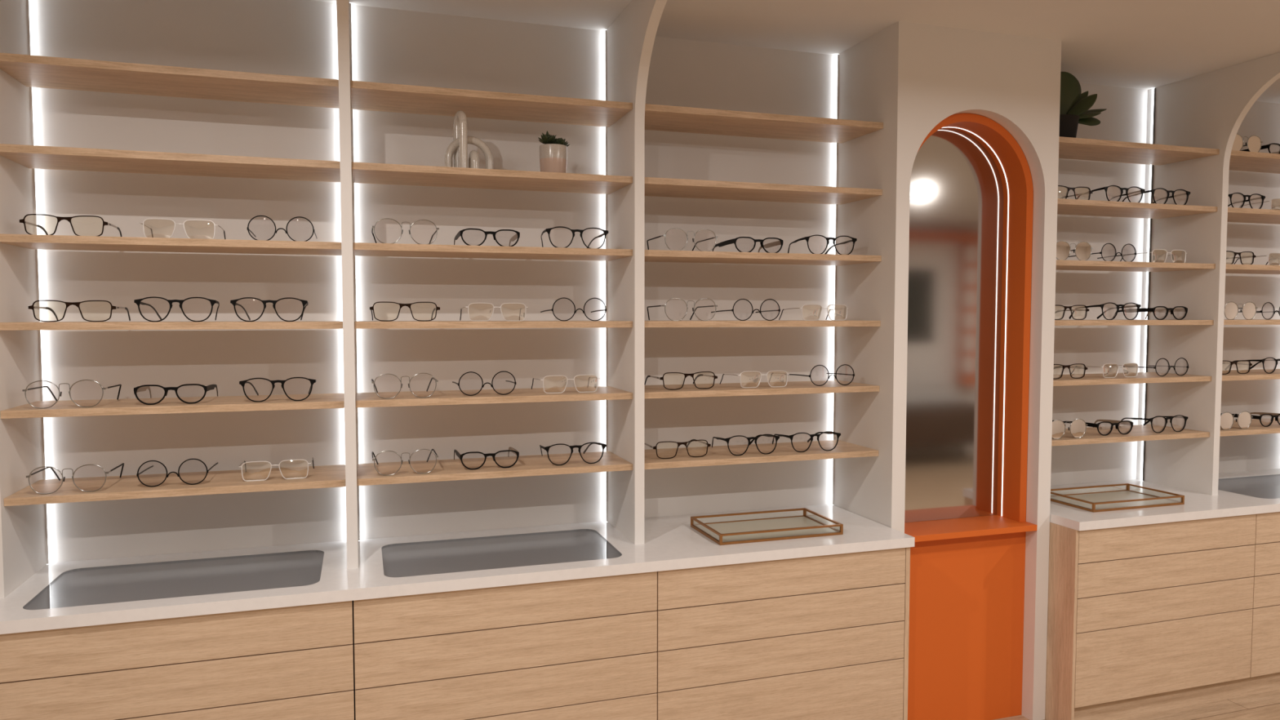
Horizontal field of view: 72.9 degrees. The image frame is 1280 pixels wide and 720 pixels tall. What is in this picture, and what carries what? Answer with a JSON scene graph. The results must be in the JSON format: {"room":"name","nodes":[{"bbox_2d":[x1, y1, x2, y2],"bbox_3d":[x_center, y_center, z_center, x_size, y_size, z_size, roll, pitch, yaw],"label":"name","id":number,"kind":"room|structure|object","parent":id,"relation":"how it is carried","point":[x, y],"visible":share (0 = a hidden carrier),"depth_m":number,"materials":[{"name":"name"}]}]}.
{"room":"shop","nodes":[
{"label":"shop","id":0,"kind":"room"},
{"bbox_2d":[29,0,1279,563],"bbox_3d":[1.566,0.075,3.945,11.800,2.646,0.273,-1,3,-18],"label":"wall","id":1,"kind":"structure","parent":0,"point":[290,37],"depth_m":3.05,"materials":[{"name":"white paint"}]},
{"bbox_2d":[311,0,1279,103],"bbox_3d":[2.446,-1.156,1.153,11.800,0.100,6.000,-1,3,-18],"label":"ceiling","id":2,"kind":"structure","parent":0,"point":[1136,44],"depth_m":3.10,"materials":[{"name":"paint"}]},
{"bbox_2d":[831,21,1061,719],"bbox_3d":[1.194,0.100,3.473,0.721,2.646,0.453,-1,3,-18],"label":"wall column","id":3,"kind":"structure","parent":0,"point":[908,77],"depth_m":3.28,"materials":[{"name":"white paint"}]},
{"bbox_2d":[831,54,839,504],"bbox_3d":[0.792,-0.315,3.515,0.006,1.819,0.010,-1,3,-18],"label":"led strip","id":4,"kind":"object","parent":3,"relation":"attached to","point":[837,55],"visible":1,"depth_m":3.51,"materials":[{"name":"white"}]},
{"bbox_2d":[907,531,1026,719],"bbox_3d":[1.241,1.048,3.372,0.664,0.762,0.020,-1,3,-18],"label":"panel","id":5,"kind":"object","parent":3,"relation":"attached to","point":[966,594],"visible":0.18,"depth_m":3.37,"materials":[{"name":"orange paint"}]},
{"bbox_2d":[904,113,1033,522],"bbox_3d":[1.221,-0.146,3.373,0.602,1.575,0.150,-1,3,-18],"label":"arched mirror","id":6,"kind":"object","parent":3,"relation":"attached to","point":[971,196],"visible":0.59,"depth_m":3.43,"materials":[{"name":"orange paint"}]},
{"bbox_2d":[904,515,1037,542],"bbox_3d":[1.232,0.654,3.378,0.602,0.023,0.196,-1,3,-18],"label":"shelf","id":7,"kind":"object","parent":3,"relation":"attached to","point":[961,527],"visible":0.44,"depth_m":3.34,"materials":[{"name":"orange paint"}]},
{"bbox_2d":[993,689,1279,719],"bbox_3d":[2.446,1.586,1.293,11.800,0.100,6.000,-1,3,-18],"label":"floor","id":8,"kind":"structure","parent":0,"point":[1262,706],"depth_m":3.51,"materials":[{"name":"brown wood"}]},
{"bbox_2d":[0,600,355,719],"bbox_3d":[-1.347,1.075,2.588,0.945,0.788,0.500,-1,3,-18],"label":"base cabinet","id":9,"kind":"object","parent":8,"relation":"on","point":[297,662],"visible":0.89,"depth_m":2.35,"materials":[{"name":"brown wood"}]},
{"bbox_2d":[0,503,915,634],"bbox_3d":[-0.464,0.647,2.874,2.816,0.033,0.568,-1,3,-18],"label":"countertop","id":10,"kind":"structure","parent":9,"relation":"on","point":[670,542],"depth_m":2.72,"materials":[{"name":"stone"}]},
{"bbox_2d":[0,0,48,598],"bbox_3d":[-1.737,-0.250,2.254,0.040,1.821,0.876,-1,3,-18],"label":"divider panel","id":11,"kind":"object","parent":10,"relation":"on","point":[23,553],"depth_m":2.52,"materials":[{"name":"white paint"}]},
{"bbox_2d":[0,53,338,108],"bbox_3d":[-1.374,-0.831,2.600,0.892,0.022,0.289,-1,3,-18],"label":"shelf board","id":12,"kind":"object","parent":11,"relation":"attached to","point":[32,71],"visible":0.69,"depth_m":2.56,"materials":[{"name":"brown wood"}]},
{"bbox_2d":[0,143,340,182],"bbox_3d":[-1.374,-0.589,2.612,0.892,0.022,0.289,-1,3,-18],"label":"shelf board","id":13,"kind":"object","parent":11,"relation":"attached to","point":[34,157],"visible":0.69,"depth_m":2.56,"materials":[{"name":"brown wood"}]},
{"bbox_2d":[0,233,341,255],"bbox_3d":[-1.374,-0.346,2.625,0.892,0.022,0.289,-1,3,-18],"label":"shelf board","id":14,"kind":"object","parent":11,"relation":"attached to","point":[35,242],"visible":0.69,"depth_m":2.53,"materials":[{"name":"brown wood"}]},
{"bbox_2d":[19,213,122,236],"bbox_3d":[-1.662,-0.385,2.550,0.216,0.062,0.211,-1,3,-18],"label":"glasses","id":15,"kind":"object","parent":14,"relation":"on","point":[59,219],"visible":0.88,"depth_m":2.46,"materials":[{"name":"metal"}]},
{"bbox_2d":[247,215,317,241],"bbox_3d":[-1.117,-0.401,2.716,0.189,0.079,0.202,-1,3,-18],"label":"glasses","id":16,"kind":"object","parent":14,"relation":"on","point":[248,229],"visible":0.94,"depth_m":2.62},
{"bbox_2d":[0,320,342,330],"bbox_3d":[-1.374,-0.106,2.637,0.892,0.022,0.289,-1,3,-18],"label":"shelf board","id":17,"kind":"object","parent":11,"relation":"attached to","point":[20,326],"visible":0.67,"depth_m":2.48,"materials":[{"name":"brown wood"}]},
{"bbox_2d":[28,299,130,321],"bbox_3d":[-1.648,-0.145,2.567,0.216,0.062,0.211,-1,3,-18],"label":"glasses","id":18,"kind":"object","parent":17,"relation":"on","point":[68,304],"visible":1,"depth_m":2.47,"materials":[{"name":"metal"}]},
{"bbox_2d":[133,296,219,321],"bbox_3d":[-1.390,-0.153,2.630,0.215,0.074,0.199,-1,3,-18],"label":"glasses","id":19,"kind":"object","parent":17,"relation":"on","point":[137,302],"visible":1,"depth_m":2.54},
{"bbox_2d":[230,297,308,321],"bbox_3d":[-1.149,-0.157,2.708,0.215,0.074,0.199,-1,3,-18],"label":"glasses","id":20,"kind":"object","parent":17,"relation":"on","point":[233,302],"visible":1,"depth_m":2.62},
{"bbox_2d":[0,393,344,418],"bbox_3d":[-1.374,0.136,2.649,0.892,0.022,0.289,-1,3,-18],"label":"shelf board","id":21,"kind":"object","parent":11,"relation":"attached to","point":[317,401],"visible":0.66,"depth_m":2.57,"materials":[{"name":"brown wood"}]},
{"bbox_2d":[22,379,121,408],"bbox_3d":[-1.658,0.091,2.547,0.202,0.080,0.216,-1,3,-18],"label":"glasses","id":22,"kind":"object","parent":21,"relation":"on","point":[120,385],"visible":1,"depth_m":2.46,"materials":[{"name":"silver metal"}]},
{"bbox_2d":[133,383,217,404],"bbox_3d":[-1.413,0.096,2.648,0.193,0.059,0.211,-1,3,-18],"label":"glasses","id":23,"kind":"object","parent":21,"relation":"on","point":[142,388],"visible":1,"depth_m":2.56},
{"bbox_2d":[239,377,315,402],"bbox_3d":[-1.131,0.085,2.726,0.215,0.074,0.199,-1,3,-18],"label":"glasses","id":24,"kind":"object","parent":21,"relation":"on","point":[242,383],"visible":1,"depth_m":2.63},
{"bbox_2d":[4,464,345,506],"bbox_3d":[-1.374,0.379,2.662,0.892,0.022,0.289,-1,3,-18],"label":"shelf board","id":25,"kind":"object","parent":11,"relation":"attached to","point":[127,486],"visible":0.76,"depth_m":2.60,"materials":[{"name":"brown wood"}]},
{"bbox_2d":[26,462,124,494],"bbox_3d":[-1.657,0.333,2.560,0.202,0.080,0.216,-1,3,-18],"label":"glasses","id":26,"kind":"object","parent":25,"relation":"on","point":[122,464],"visible":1,"depth_m":2.47,"materials":[{"name":"silver metal"}]},
{"bbox_2d":[136,458,217,487],"bbox_3d":[-1.413,0.329,2.658,0.189,0.079,0.202,-1,3,-18],"label":"glasses","id":27,"kind":"object","parent":25,"relation":"on","point":[137,473],"visible":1,"depth_m":2.57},
{"bbox_2d":[22,550,324,609],"bbox_3d":[-1.342,0.672,2.580,0.744,0.054,0.399,-1,3,-18],"label":"well","id":28,"kind":"object","parent":10,"relation":"in","point":[193,577],"visible":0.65,"depth_m":2.70,"materials":[{"name":"grey fabric"}]},
{"bbox_2d":[336,0,359,568],"bbox_3d":[-0.856,-0.265,2.538,0.038,1.821,0.876,-1,3,-18],"label":"divider panel","id":29,"kind":"object","parent":10,"relation":"on","point":[342,6],"depth_m":2.62,"materials":[{"name":"white paint"}]},
{"bbox_2d":[350,80,632,127],"bbox_3d":[-0.493,-0.846,2.884,0.892,0.022,0.289,-1,3,-18],"label":"shelf board","id":30,"kind":"object","parent":29,"relation":"attached to","point":[365,95],"visible":1,"depth_m":2.83,"materials":[{"name":"brown wood"}]},
{"bbox_2d":[351,161,632,194],"bbox_3d":[-0.493,-0.603,2.897,0.892,0.022,0.289,-1,3,-18],"label":"shelf board","id":31,"kind":"object","parent":29,"relation":"attached to","point":[362,172],"visible":0.94,"depth_m":2.83,"materials":[{"name":"brown wood"}]},
{"bbox_2d":[444,110,493,168],"bbox_3d":[-0.555,-0.709,2.820,0.157,0.198,0.094,-1,3,-18],"label":"sculpture","id":32,"kind":"object","parent":31,"relation":"on","point":[458,147],"visible":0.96,"depth_m":2.80,"materials":[{"name":"ceramic"}]},
{"bbox_2d":[539,143,567,173],"bbox_3d":[-0.292,-0.667,2.918,0.094,0.103,0.094,-1,3,-18],"label":"pot","id":33,"kind":"object","parent":31,"relation":"on","point":[553,157],"depth_m":2.88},
{"bbox_2d":[537,130,569,173],"bbox_3d":[-0.293,-0.690,2.917,0.096,0.149,0.097,1,3,19],"label":"potted succulent","id":34,"kind":"object","parent":31,"relation":"on","point":[553,154],"visible":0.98,"depth_m":2.88,"materials":[{"name":"ceramic"}]},
{"bbox_2d":[381,528,622,577],"bbox_3d":[-0.463,0.658,2.864,0.744,0.054,0.399,-1,3,-18],"label":"well","id":35,"kind":"object","parent":10,"relation":"in","point":[476,553],"visible":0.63,"depth_m":2.99,"materials":[{"name":"grey fabric"}]},
{"bbox_2d":[604,0,666,544],"bbox_3d":[0.021,-0.279,2.821,0.040,1.821,0.876,-1,3,-18],"label":"divider panel","id":36,"kind":"object","parent":10,"relation":"on","point":[630,38],"depth_m":2.97,"materials":[{"name":"white paint"}]},
{"bbox_2d":[352,242,632,261],"bbox_3d":[-0.493,-0.361,2.909,0.892,0.022,0.289,-1,3,-18],"label":"shelf board","id":37,"kind":"object","parent":36,"relation":"attached to","point":[361,249],"visible":0.98,"depth_m":2.83,"materials":[{"name":"brown wood"}]},
{"bbox_2d":[453,228,519,246],"bbox_3d":[-0.518,-0.401,2.913,0.193,0.059,0.211,-1,3,-18],"label":"glasses","id":38,"kind":"object","parent":37,"relation":"on","point":[460,233],"visible":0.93,"depth_m":2.82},
{"bbox_2d":[541,226,608,248],"bbox_3d":[-0.239,-0.412,2.989,0.215,0.074,0.199,-1,3,-18],"label":"glasses","id":39,"kind":"object","parent":37,"relation":"on","point":[548,230],"visible":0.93,"depth_m":2.90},
{"bbox_2d":[354,320,632,328],"bbox_3d":[-0.493,-0.120,2.921,0.892,0.022,0.289,-1,3,-18],"label":"shelf board","id":40,"kind":"object","parent":36,"relation":"attached to","point":[357,324],"visible":1,"depth_m":2.79,"materials":[{"name":"brown wood"}]},
{"bbox_2d":[369,301,439,321],"bbox_3d":[-0.777,-0.159,2.848,0.216,0.062,0.211,-1,3,-18],"label":"glasses","id":41,"kind":"object","parent":40,"relation":"on","point":[408,305],"visible":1,"depth_m":2.75,"materials":[{"name":"metal"}]},
{"bbox_2d":[355,386,632,407],"bbox_3d":[-0.493,0.122,2.934,0.892,0.022,0.289,-1,3,-18],"label":"shelf board","id":42,"kind":"object","parent":36,"relation":"attached to","point":[602,393],"visible":0.98,"depth_m":2.86,"materials":[{"name":"brown wood"}]},
{"bbox_2d":[356,451,632,485],"bbox_3d":[-0.493,0.364,2.946,0.892,0.022,0.289,-1,3,-18],"label":"shelf board","id":43,"kind":"object","parent":36,"relation":"attached to","point":[453,469],"visible":1,"depth_m":2.89,"materials":[{"name":"brown wood"}]},
{"bbox_2d":[371,448,438,475],"bbox_3d":[-0.775,0.319,2.845,0.202,0.080,0.216,-1,3,-18],"label":"glasses","id":44,"kind":"object","parent":43,"relation":"on","point":[432,450],"visible":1,"depth_m":2.75,"materials":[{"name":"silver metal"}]},
{"bbox_2d":[453,447,519,470],"bbox_3d":[-0.526,0.324,2.947,0.193,0.059,0.211,-1,3,-18],"label":"glasses","id":45,"kind":"object","parent":43,"relation":"on","point":[516,452],"visible":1,"depth_m":2.85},
{"bbox_2d":[539,442,606,465],"bbox_3d":[-0.247,0.313,3.023,0.215,0.074,0.199,-1,3,-18],"label":"glasses","id":46,"kind":"object","parent":43,"relation":"on","point":[603,446],"visible":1,"depth_m":2.93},
{"bbox_2d":[604,72,606,521],"bbox_3d":[-0.125,-0.299,3.220,0.004,1.819,0.008,-1,3,-18],"label":"diffuser","id":47,"kind":"object","parent":36,"relation":"attached to","point":[605,73],"depth_m":3.21,"materials":[{"name":"white"}]},
{"bbox_2d":[644,440,878,469],"bbox_3d":[0.407,0.349,3.237,0.929,0.022,0.289,-1,3,-18],"label":"shelf board","id":48,"kind":"object","parent":36,"relation":"attached to","point":[784,451],"visible":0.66,"depth_m":3.17,"materials":[{"name":"brown wood"}]},
{"bbox_2d":[644,439,711,458],"bbox_3d":[0.118,0.311,3.161,0.216,0.062,0.211,-1,3,-18],"label":"glasses","id":49,"kind":"object","parent":48,"relation":"on","point":[691,440],"visible":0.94,"depth_m":3.07,"materials":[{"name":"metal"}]},
{"bbox_2d":[711,434,779,455],"bbox_3d":[0.377,0.302,3.225,0.215,0.074,0.199,-1,3,-18],"label":"glasses","id":50,"kind":"object","parent":48,"relation":"on","point":[756,437],"visible":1,"depth_m":3.13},
{"bbox_2d":[772,431,840,452],"bbox_3d":[0.619,0.298,3.303,0.215,0.074,0.199,-1,3,-18],"label":"glasses","id":51,"kind":"object","parent":48,"relation":"on","point":[838,434],"visible":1,"depth_m":3.21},
{"bbox_2d":[644,380,879,398],"bbox_3d":[0.407,0.107,3.224,0.929,0.022,0.289,-1,3,-18],"label":"shelf board","id":52,"kind":"object","parent":36,"relation":"attached to","point":[831,386],"visible":0.76,"depth_m":3.16,"materials":[{"name":"brown wood"}]},
{"bbox_2d":[644,371,717,390],"bbox_3d":[0.142,0.068,3.156,0.216,0.062,0.211,-1,3,-18],"label":"glasses","id":53,"kind":"object","parent":52,"relation":"on","point":[691,375],"visible":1,"depth_m":3.07,"materials":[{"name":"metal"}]},
{"bbox_2d":[644,320,880,327],"bbox_3d":[0.407,-0.135,3.212,0.929,0.022,0.289,-1,3,-18],"label":"shelf board","id":54,"kind":"object","parent":36,"relation":"attached to","point":[760,323],"visible":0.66,"depth_m":3.07,"materials":[{"name":"brown wood"}]},
{"bbox_2d":[646,297,717,320],"bbox_3d":[0.144,-0.181,3.116,0.202,0.080,0.216,-1,3,-18],"label":"glasses","id":55,"kind":"object","parent":54,"relation":"on","point":[715,305],"visible":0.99,"depth_m":3.03,"materials":[{"name":"silver metal"}]},
{"bbox_2d":[644,249,881,265],"bbox_3d":[0.407,-0.376,3.200,0.929,0.022,0.289,-1,3,-18],"label":"shelf board","id":56,"kind":"object","parent":36,"relation":"attached to","point":[651,255],"visible":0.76,"depth_m":3.12,"materials":[{"name":"brown wood"}]},
{"bbox_2d":[712,236,783,253],"bbox_3d":[0.395,-0.416,3.207,0.193,0.059,0.211,-1,3,-18],"label":"glasses","id":57,"kind":"object","parent":56,"relation":"on","point":[780,242],"visible":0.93,"depth_m":3.13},
{"bbox_2d":[787,235,857,254],"bbox_3d":[0.674,-0.427,3.284,0.215,0.074,0.199,-1,3,-18],"label":"glasses","id":58,"kind":"object","parent":56,"relation":"on","point":[806,238],"visible":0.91,"depth_m":3.20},
{"bbox_2d":[644,177,882,204],"bbox_3d":[0.407,-0.618,3.187,0.929,0.022,0.289,-1,3,-18],"label":"shelf board","id":59,"kind":"object","parent":36,"relation":"attached to","point":[655,187],"visible":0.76,"depth_m":3.12,"materials":[{"name":"brown wood"}]},
{"bbox_2d":[644,103,883,143],"bbox_3d":[0.407,-0.861,3.175,0.929,0.022,0.289,-1,3,-18],"label":"shelf board","id":60,"kind":"object","parent":36,"relation":"attached to","point":[657,117],"visible":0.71,"depth_m":3.13,"materials":[{"name":"brown wood"}]},
{"bbox_2d":[690,507,843,545],"bbox_3d":[0.453,0.598,3.131,0.472,0.037,0.276,-1,3,-18],"label":"glass tray","id":61,"kind":"object","parent":10,"relation":"on","point":[811,524],"visible":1,"depth_m":3.12,"materials":[{"name":"glass"}]},
{"bbox_2d":[353,571,657,719],"bbox_3d":[-0.459,1.060,2.875,0.922,0.788,0.500,-1,3,-18],"label":"base cabinet","id":62,"kind":"object","parent":8,"relation":"on","point":[586,648],"visible":0.94,"depth_m":2.63,"materials":[{"name":"brown wood"}]},
{"bbox_2d":[656,546,910,719],"bbox_3d":[0.427,1.044,3.161,0.941,0.790,0.500,-1,3,-18],"label":"base cabinet","id":63,"kind":"object","parent":8,"relation":"on","point":[824,637],"visible":0.86,"depth_m":2.92,"materials":[{"name":"brown wood"}]},
{"bbox_2d":[1044,514,1256,719],"bbox_3d":[2.014,1.018,3.673,0.930,0.790,0.500,-1,3,-18],"label":"base cabinet","id":64,"kind":"object","parent":8,"relation":"on","point":[1142,620],"visible":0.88,"depth_m":3.41,"materials":[{"name":"brown wood"}]},
{"bbox_2d":[1240,511,1279,697],"bbox_3d":[2.934,1.004,3.970,1.004,0.788,0.500,-1,3,-18],"label":"base cabinet","id":65,"kind":"object","parent":8,"relation":"on","point":[1264,677],"visible":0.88,"depth_m":3.60,"materials":[{"name":"brown wood"}]},
{"bbox_2d":[1049,468,1279,530],"bbox_3d":[2.482,0.597,3.839,1.932,0.033,0.596,-1,3,-18],"label":"countertop","id":66,"kind":"structure","parent":65,"relation":"on","point":[1197,505],"depth_m":3.50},
{"bbox_2d":[1050,483,1184,512],"bbox_3d":[1.973,0.573,3.621,0.472,0.037,0.276,-1,3,-18],"label":"glass tray","id":67,"kind":"object","parent":66,"relation":"on","point":[1102,498],"visible":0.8,"depth_m":3.62,"materials":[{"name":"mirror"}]},
{"bbox_2d":[1136,52,1279,495],"bbox_3d":[2.509,-0.321,3.639,0.040,1.821,0.904,-1,3,-18],"label":"divider panel","id":68,"kind":"object","parent":66,"relation":"on","point":[1208,110],"depth_m":3.82,"materials":[{"name":"white paint"}]},
{"bbox_2d":[1051,424,1209,445],"bbox_3d":[1.980,0.323,3.744,0.932,0.022,0.289,-1,3,-18],"label":"shelf board","id":69,"kind":"object","parent":68,"relation":"attached to","point":[1138,433],"visible":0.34,"depth_m":3.67,"materials":[{"name":"brown wood"}]},
{"bbox_2d":[1052,418,1087,439],"bbox_3d":[1.720,0.278,3.650,0.202,0.080,0.216,-1,3,-18],"label":"glasses","id":70,"kind":"object","parent":69,"relation":"on","point":[1078,426],"visible":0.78,"depth_m":3.56,"materials":[{"name":"glass"}]},
{"bbox_2d":[1063,419,1133,435],"bbox_3d":[1.974,0.282,3.754,0.193,0.059,0.211,-1,3,-18],"label":"glasses","id":71,"kind":"object","parent":69,"relation":"on","point":[1125,426],"visible":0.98,"depth_m":3.66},
{"bbox_2d":[1118,414,1187,433],"bbox_3d":[2.252,0.272,3.830,0.215,0.074,0.199,-1,3,-18],"label":"glasses","id":72,"kind":"object","parent":69,"relation":"on","point":[1178,422],"visible":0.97,"depth_m":3.74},
{"bbox_2d":[1053,372,1211,386],"bbox_3d":[1.980,0.081,3.732,0.932,0.022,0.289,-1,3,-18],"label":"shelf board","id":73,"kind":"object","parent":68,"relation":"attached to","point":[1142,377],"visible":0.53,"depth_m":3.64,"materials":[{"name":"brown wood"}]},
{"bbox_2d":[1053,363,1087,379],"bbox_3d":[1.726,0.042,3.668,0.216,0.062,0.211,-1,3,-18],"label":"glasses","id":74,"kind":"object","parent":73,"relation":"on","point":[1079,369],"visible":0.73,"depth_m":3.58,"materials":[{"name":"glass"}]},
{"bbox_2d":[1071,363,1139,377],"bbox_3d":[2.004,0.040,3.735,0.207,0.061,0.172,-1,3,-18],"label":"glasses","id":75,"kind":"object","parent":73,"relation":"on","point":[1113,368],"visible":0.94,"depth_m":3.66,"materials":[{"name":"silver metal"}]},
{"bbox_2d":[1120,357,1188,376],"bbox_3d":[2.266,0.025,3.832,0.189,0.079,0.202,-1,3,-18],"label":"glasses","id":76,"kind":"object","parent":73,"relation":"on","point":[1162,367],"visible":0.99,"depth_m":3.74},
{"bbox_2d":[1054,320,1213,325],"bbox_3d":[1.980,-0.161,3.719,0.932,0.022,0.289,-1,3,-18],"label":"shelf board","id":77,"kind":"object","parent":68,"relation":"attached to","point":[1057,322],"visible":0.56,"depth_m":3.58,"materials":[{"name":"brown wood"}]},
{"bbox_2d":[1054,304,1088,319],"bbox_3d":[1.726,-0.200,3.655,0.216,0.062,0.211,-1,3,-18],"label":"glasses","id":78,"kind":"object","parent":77,"relation":"on","point":[1060,310],"visible":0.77,"depth_m":3.57,"materials":[{"name":"metal"}]},
{"bbox_2d":[1068,302,1141,319],"bbox_3d":[1.982,-0.209,3.718,0.215,0.074,0.199,-1,3,-18],"label":"glasses","id":79,"kind":"object","parent":77,"relation":"on","point":[1131,309],"visible":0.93,"depth_m":3.63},
{"bbox_2d":[1117,306,1187,319],"bbox_3d":[2.245,-0.206,3.817,0.193,0.059,0.211,-1,3,-18],"label":"glasses","id":80,"kind":"object","parent":77,"relation":"on","point":[1160,313],"visible":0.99,"depth_m":3.72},
{"bbox_2d":[1056,259,1215,271],"bbox_3d":[1.980,-0.402,3.707,0.932,0.022,0.289,-1,3,-18],"label":"shelf board","id":81,"kind":"object","parent":68,"relation":"attached to","point":[1090,265],"visible":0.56,"depth_m":3.62,"materials":[{"name":"brown wood"}]},
{"bbox_2d":[1056,240,1093,260],"bbox_3d":[1.723,-0.447,3.614,0.202,0.080,0.216,-1,3,-18],"label":"glasses","id":82,"kind":"object","parent":81,"relation":"on","point":[1082,250],"visible":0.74,"depth_m":3.52,"materials":[{"name":"glass"}]},
{"bbox_2d":[1068,243,1136,262],"bbox_3d":[1.970,-0.452,3.712,0.189,0.079,0.202,-1,3,-18],"label":"glasses","id":83,"kind":"object","parent":81,"relation":"on","point":[1108,252],"visible":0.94,"depth_m":3.62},
{"bbox_2d":[1120,248,1186,262],"bbox_3d":[2.241,-0.447,3.787,0.207,0.061,0.172,-1,3,-18],"label":"glasses","id":84,"kind":"object","parent":81,"relation":"on","point":[1161,255],"visible":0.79,"depth_m":3.71,"materials":[{"name":"silver metal"}]},
{"bbox_2d":[1057,198,1217,218],"bbox_3d":[1.980,-0.644,3.695,0.932,0.022,0.289,-1,3,-18],"label":"shelf board","id":85,"kind":"object","parent":68,"relation":"attached to","point":[1064,206],"visible":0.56,"depth_m":3.65,"materials":[{"name":"brown wood"}]},
{"bbox_2d":[1057,185,1092,199],"bbox_3d":[1.728,-0.683,3.631,0.216,0.062,0.211,-1,3,-18],"label":"glasses","id":86,"kind":"object","parent":85,"relation":"on","point":[1084,193],"visible":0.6,"depth_m":3.54,"materials":[{"name":"metal"}]},
{"bbox_2d":[1076,185,1145,202],"bbox_3d":[1.985,-0.692,3.694,0.215,0.074,0.199,-1,3,-18],"label":"glasses","id":87,"kind":"object","parent":85,"relation":"on","point":[1135,193],"visible":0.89,"depth_m":3.60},
{"bbox_2d":[1122,187,1190,204],"bbox_3d":[2.225,-0.696,3.772,0.215,0.074,0.199,-1,3,-18],"label":"glasses","id":88,"kind":"object","parent":85,"relation":"on","point":[1160,195],"visible":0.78,"depth_m":3.68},
{"bbox_2d":[1058,136,1219,165],"bbox_3d":[1.980,-0.887,3.682,0.932,0.022,0.289,-1,3,-18],"label":"shelf board","id":89,"kind":"object","parent":68,"relation":"attached to","point":[1069,148],"visible":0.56,"depth_m":3.66,"materials":[{"name":"brown wood"}]},
{"bbox_2d":[1059,71,1106,137],"bbox_3d":[1.773,-1.041,3.598,0.445,0.293,0.174,-1,3,-18],"label":"plant","id":90,"kind":"object","parent":89,"relation":"on","point":[1074,105],"visible":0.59,"depth_m":3.57,"materials":[{"name":"green plant"}]},
{"bbox_2d":[1219,417,1279,436],"bbox_3d":[2.901,0.308,4.041,0.933,0.022,0.289,-1,3,-18],"label":"shelf board","id":91,"kind":"object","parent":68,"relation":"attached to","point":[1255,427],"visible":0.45,"depth_m":3.85,"materials":[{"name":"brown wood"}]},
{"bbox_2d":[1220,411,1253,430],"bbox_3d":[2.604,0.263,3.935,0.202,0.080,0.216,-1,3,-18],"label":"glasses","id":92,"kind":"object","parent":91,"relation":"on","point":[1244,418],"visible":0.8,"depth_m":3.84,"materials":[{"name":"glass"}]},
{"bbox_2d":[1220,412,1279,426],"bbox_3d":[2.859,0.268,4.039,0.193,0.059,0.211,-1,3,-18],"label":"glasses","id":93,"kind":"object","parent":91,"relation":"on","point":[1266,419],"visible":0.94,"depth_m":3.93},
{"bbox_2d":[1222,368,1279,381],"bbox_3d":[2.901,0.066,4.029,0.933,0.022,0.289,-1,3,-18],"label":"shelf board","id":94,"kind":"object","parent":68,"relation":"attached to","point":[1260,374],"visible":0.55,"depth_m":3.84,"materials":[{"name":"brown wood"}]},
{"bbox_2d":[1222,360,1252,374],"bbox_3d":[2.613,0.027,3.954,0.216,0.062,0.211,-1,3,-18],"label":"glasses","id":95,"kind":"object","parent":94,"relation":"on","point":[1242,366],"visible":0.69,"depth_m":3.87,"materials":[{"name":"metal"}]},
{"bbox_2d":[1232,357,1279,373],"bbox_3d":[2.864,0.019,4.015,0.215,0.074,0.199,-1,3,-18],"label":"glasses","id":96,"kind":"object","parent":94,"relation":"on","point":[1269,364],"visible":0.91,"depth_m":3.91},
{"bbox_2d":[1223,319,1279,324],"bbox_3d":[2.901,-0.176,4.016,0.933,0.022,0.289,-1,3,-18],"label":"shelf board","id":97,"kind":"object","parent":68,"relation":"attached to","point":[1226,322],"visible":0.54,"depth_m":3.80,"materials":[{"name":"brown wood"}]},
{"bbox_2d":[1224,302,1257,319],"bbox_3d":[2.609,-0.222,3.912,0.202,0.080,0.216,-1,3,-18],"label":"glasses","id":98,"kind":"object","parent":97,"relation":"on","point":[1231,308],"visible":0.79,"depth_m":3.81,"materials":[{"name":"glass"}]},
{"bbox_2d":[1238,302,1279,319],"bbox_3d":[2.847,-0.226,4.008,0.189,0.079,0.202,-1,3,-18],"label":"glasses","id":99,"kind":"object","parent":97,"relation":"on","point":[1268,311],"visible":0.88,"depth_m":3.90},
{"bbox_2d":[1225,263,1279,274],"bbox_3d":[2.901,-0.417,4.004,0.933,0.022,0.289,-1,3,-18],"label":"shelf board","id":100,"kind":"object","parent":68,"relation":"attached to","point":[1230,268],"visible":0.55,"depth_m":3.81,"materials":[{"name":"brown wood"}]},
{"bbox_2d":[1226,250,1256,264],"bbox_3d":[2.612,-0.455,3.929,0.216,0.062,0.211,-1,3,-18],"label":"glasses","id":101,"kind":"object","parent":100,"relation":"on","point":[1246,257],"visible":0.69,"depth_m":3.84,"materials":[{"name":"glass"}]},
{"bbox_2d":[1226,207,1279,224],"bbox_3d":[2.901,-0.659,3.991,0.933,0.022,0.289,-1,3,-18],"label":"shelf board","id":102,"kind":"object","parent":68,"relation":"attached to","point":[1237,215],"visible":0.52,"depth_m":3.86,"materials":[{"name":"brown wood"}]},
{"bbox_2d":[1227,192,1265,208],"bbox_3d":[2.644,-0.703,3.907,0.215,0.074,0.199,-1,3,-18],"label":"glasses","id":103,"kind":"object","parent":102,"relation":"on","point":[1255,201],"visible":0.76,"depth_m":3.81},
{"bbox_2d":[1229,150,1279,173],"bbox_3d":[2.901,-0.902,3.979,0.933,0.022,0.289,-1,3,-18],"label":"shelf board","id":104,"kind":"object","parent":68,"relation":"attached to","point":[1242,161],"visible":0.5,"depth_m":3.88,"materials":[{"name":"brown wood"}]},
{"bbox_2d":[1231,133,1262,152],"bbox_3d":[2.604,-0.947,3.873,0.202,0.080,0.216,-1,3,-18],"label":"glasses","id":105,"kind":"object","parent":104,"relation":"on","point":[1254,142],"visible":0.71,"depth_m":3.78,"materials":[{"name":"silver metal"}]},
{"bbox_2d":[1217,474,1279,498],"bbox_3d":[2.938,0.601,3.971,0.741,0.054,0.407,-1,3,-18],"label":"well","id":106,"kind":"object","parent":66,"relation":"in","point":[1264,486],"visible":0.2,"depth_m":4.15,"materials":[{"name":"grey fabric"}]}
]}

